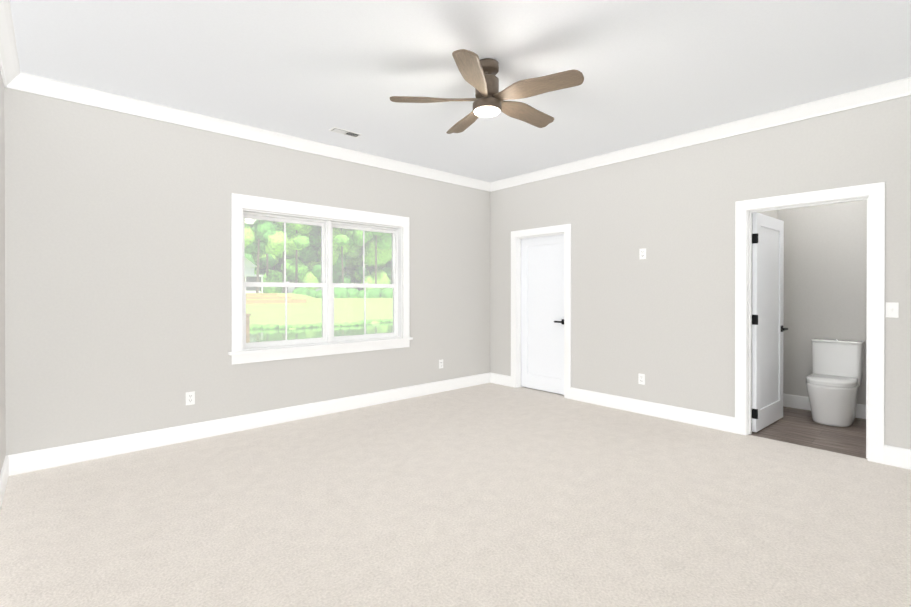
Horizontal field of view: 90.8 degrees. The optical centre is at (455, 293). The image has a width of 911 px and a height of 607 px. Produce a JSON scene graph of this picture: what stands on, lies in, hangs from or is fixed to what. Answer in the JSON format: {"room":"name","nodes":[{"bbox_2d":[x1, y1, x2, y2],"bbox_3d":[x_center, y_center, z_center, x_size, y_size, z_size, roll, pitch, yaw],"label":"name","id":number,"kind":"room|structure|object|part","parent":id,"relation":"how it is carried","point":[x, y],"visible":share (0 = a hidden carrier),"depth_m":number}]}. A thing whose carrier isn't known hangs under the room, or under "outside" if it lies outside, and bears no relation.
{"room":"empty bedroom","nodes":[
{"label":"empty bedroom","id":0,"kind":"room"},
{"bbox_2d":[0,71,5,472],"bbox_3d":[-1.630,-0.081,1.342,0.125,2.960,4.825,0,0,-42],"label":"wall","id":1,"kind":"structure","parent":0,"point":[2,303],"depth_m":3.02},
{"bbox_2d":[0,456,8,509],"bbox_3d":[-1.629,1.227,1.451,0.016,0.145,4.670,0,0,-42],"label":"baseboard","id":2,"kind":"structure","parent":1,"relation":"attached to","point":[4,474],"depth_m":2.85},
{"bbox_2d":[0,0,19,87],"bbox_3d":[-1.624,-1.508,1.487,0.085,0.105,4.610,0,0,-42],"label":"crown molding","id":3,"kind":"structure","parent":1,"relation":"attached to","point":[9,66],"depth_m":2.64},
{"bbox_2d":[4,87,489,454],"bbox_3d":[-1.445,-0.092,4.853,5.085,2.960,0.160,0,0,-42],"label":"wall","id":4,"kind":"structure","parent":0,"point":[118,310],"depth_m":3.81},
{"bbox_2d":[186,391,194,404],"bbox_3d":[-2.333,0.921,3.949,0.070,0.114,0.008,0,0,-42],"label":"outlet","id":5,"kind":"object","parent":4,"relation":"attached to","point":[190,398],"visible":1,"depth_m":3.95},
{"bbox_2d":[6,372,489,475],"bbox_3d":[-1.339,1.215,4.834,4.960,0.145,0.016,0,0,-42],"label":"baseboard","id":6,"kind":"structure","parent":4,"relation":"attached to","point":[29,461],"depth_m":4.04},
{"bbox_2d":[7,72,490,191],"bbox_3d":[-1.317,-1.520,4.799,4.960,0.105,0.085,0,0,-42],"label":"crown molding","id":7,"kind":"structure","parent":4,"relation":"attached to","point":[34,84],"depth_m":4.02},
{"bbox_2d":[228,193,412,364],"bbox_3d":[-1.363,-0.140,4.886,2.080,1.591,0.200,0,0,-42],"label":"window","id":8,"kind":"structure","parent":4,"relation":"in","point":[327,284],"depth_m":4.83},
{"bbox_2d":[439,359,442,368],"bbox_3d":[-0.187,0.919,5.870,0.070,0.114,0.008,0,0,-42],"label":"outlet","id":9,"kind":"object","parent":4,"relation":"attached to","point":[440,363],"visible":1,"depth_m":5.87},
{"bbox_2d":[0,383,910,606],"bbox_3d":[0.577,1.343,3.406,5.910,0.100,4.700,0,0,-42],"label":"floor carpet","id":10,"kind":"object","parent":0,"point":[489,495],"visible":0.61,"depth_m":2.60},
{"bbox_2d":[10,0,910,181],"bbox_3d":[0.768,-1.628,3.591,6.705,0.120,4.985,0,0,-42],"label":"ceiling","id":11,"kind":"structure","parent":0,"point":[650,70],"depth_m":3.03},
{"bbox_2d":[329,127,361,137],"bbox_3d":[-1.066,-1.565,4.362,0.300,0.012,0.115,0,0,-42],"label":"ceiling vent","id":12,"kind":"object","parent":11,"relation":"in","point":[345,132],"visible":1,"depth_m":4.34},
{"bbox_2d":[390,49,583,133],"bbox_3d":[0.254,-1.396,3.082,1.229,0.341,1.267,0,0,-42],"label":"fan","id":13,"kind":"object","parent":11,"relation":"hanging from","point":[479,76],"visible":1,"depth_m":2.98},
{"bbox_2d":[490,95,910,448],"bbox_3d":[2.105,-0.092,4.794,0.125,2.960,4.985,0,0,-42],"label":"wall","id":14,"kind":"structure","parent":0,"point":[661,316],"depth_m":4.49},
{"bbox_2d":[490,372,510,386],"bbox_3d":[0.638,1.210,6.331,0.016,0.145,0.385,0,0,-42],"label":"baseboard","id":15,"kind":"structure","parent":14,"relation":"attached to","point":[495,378],"depth_m":6.32},
{"bbox_2d":[511,224,570,398],"bbox_3d":[1.139,0.253,5.874,0.127,2.063,0.804,0,0,-42],"label":"door frame","id":16,"kind":"structure","parent":14,"relation":"attached to","point":[518,355],"depth_m":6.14},
{"bbox_2d":[521,234,563,394],"bbox_3d":[1.147,0.259,5.881,0.089,2.031,0.764,0,0,-42],"label":"closet door","id":17,"kind":"structure","parent":14,"relation":"in","point":[542,313],"depth_m":5.90},
{"bbox_2d":[638,373,644,384],"bbox_3d":[1.998,0.916,4.818,0.008,0.114,0.070,0,0,-42],"label":"outlet","id":18,"kind":"object","parent":14,"relation":"attached to","point":[641,378],"visible":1,"depth_m":4.82},
{"bbox_2d":[639,248,645,258],"bbox_3d":[2.004,-0.427,4.806,0.008,0.114,0.070,0,0,-42],"label":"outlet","id":19,"kind":"object","parent":14,"relation":"attached to","point":[642,253],"visible":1,"depth_m":4.80},
{"bbox_2d":[570,387,734,432],"bbox_3d":[1.997,1.215,4.813,0.016,0.145,1.772,0,0,-42],"label":"baseboard","id":20,"kind":"structure","parent":14,"relation":"attached to","point":[689,416],"depth_m":4.67},
{"bbox_2d":[491,77,910,191],"bbox_3d":[2.076,-1.519,4.665,0.085,0.105,4.590,0,0,-42],"label":"crown molding","id":21,"kind":"structure","parent":14,"relation":"attached to","point":[899,88],"depth_m":4.12},
{"bbox_2d":[752,212,787,431],"bbox_3d":[3.069,0.264,4.384,0.839,2.031,0.148,0,0,-42],"label":"room door","id":22,"kind":"structure","parent":14,"relation":"in","point":[768,310],"depth_m":4.36},
{"bbox_3d":[2.756,0.300,4.139,0.046,1.710,0.050,0,0,-42],"label":"toilet room door hinges","id":23,"kind":"part","parent":22,"relation":"part of"},
{"bbox_2d":[735,182,884,463],"bbox_3d":[2.974,0.221,3.824,0.161,2.140,1.000,0,0,-42],"label":"door frame","id":24,"kind":"structure","parent":14,"relation":"attached to","point":[875,192],"depth_m":3.56},
{"bbox_2d":[886,302,898,317],"bbox_3d":[3.280,0.123,3.373,0.021,0.114,0.070,0,0,-42],"label":"toggle light switch","id":25,"kind":"object","parent":14,"relation":"attached to","point":[892,309],"visible":1,"depth_m":3.38},
{"bbox_2d":[884,445,910,469],"bbox_3d":[3.444,1.221,3.197,0.016,0.145,0.565,0,0,-42],"label":"baseboard","id":26,"kind":"structure","parent":14,"relation":"attached to","point":[893,456],"depth_m":3.35},
{"bbox_2d":[757,210,780,219],"bbox_3d":[3.201,-0.092,4.785,1.495,2.960,0.100,0,0,-42],"label":"wall","id":27,"kind":"structure","parent":0,"point":[776,214],"depth_m":5.07},
{"bbox_2d":[749,406,866,458],"bbox_3d":[3.510,1.342,4.301,1.485,0.096,1.040,0,0,-42],"label":"floor","id":28,"kind":"structure","parent":0,"point":[797,426],"depth_m":4.16},
{"bbox_2d":[806,338,863,426],"bbox_3d":[3.820,0.884,4.544,0.677,0.810,0.404,0,0,-42],"label":"toilet","id":29,"kind":"object","parent":28,"relation":"on","point":[833,380],"visible":1,"depth_m":4.50},
{"bbox_2d":[781,200,866,410],"bbox_3d":[4.094,-0.092,4.832,0.100,2.960,1.020,0,0,-42],"label":"wall","id":30,"kind":"structure","parent":0,"point":[825,271],"depth_m":4.88},
{"bbox_2d":[783,393,865,418],"bbox_3d":[4.054,1.215,4.795,0.016,0.145,0.990,0,0,-42],"label":"baseboard","id":31,"kind":"structure","parent":30,"relation":"attached to","point":[793,401],"depth_m":5.00},
{"label":"outside","id":32,"kind":"structure","parent":0,"visible":0},
{"bbox_2d":[246,293,392,328],"bbox_3d":[-15.830,1.268,114.687,180.000,3.000,177.000,0,0,-42],"label":"lawn","id":33,"kind":"structure","parent":32,"point":[305,311],"depth_m":48.73},
{"bbox_2d":[246,313,250,342],"bbox_3d":[-3.991,1.375,8.478,0.190,2.000,0.190,0,0,-42],"label":"post","id":34,"kind":"object","parent":33,"relation":"on","point":[247,330],"depth_m":8.46},
{"bbox_2d":[245,257,262,292],"bbox_3d":[-43.012,-4.944,73.853,17.950,10.000,26.450,0,0,-42],"label":"house","id":35,"kind":"structure","parent":33,"relation":"on","point":[248,270],"depth_m":75.04},
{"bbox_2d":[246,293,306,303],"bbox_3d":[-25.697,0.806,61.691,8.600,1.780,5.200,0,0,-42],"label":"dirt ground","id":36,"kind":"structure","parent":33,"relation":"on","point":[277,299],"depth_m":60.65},
{"bbox_2d":[244,218,391,292],"bbox_3d":[-22.637,-24.115,116.970,148.095,49.676,63.167,0,0,-42],"label":"trees","id":37,"kind":"object","parent":33,"relation":"on","point":[353,245],"depth_m":91.89},
{"bbox_2d":[250,322,392,341],"bbox_3d":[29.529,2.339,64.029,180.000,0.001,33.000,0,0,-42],"label":"bushes","id":38,"kind":"object","parent":33,"relation":"on","point":[304,333],"depth_m":28.46},
{"bbox_2d":[250,318,392,328],"bbox_3d":[2.751,2.283,45.038,65.766,0.512,3.005,0,0,-42],"label":"fringe","id":39,"kind":"object","parent":33,"relation":"on","point":[319,324],"depth_m":31.98},
{"bbox_2d":[292,287,392,297],"bbox_3d":[-8.172,0.043,92.702,51.210,2.953,4.668,0,0,-42],"label":"hedge","id":40,"kind":"object","parent":33,"relation":"on","point":[371,293],"depth_m":81.93}
]}

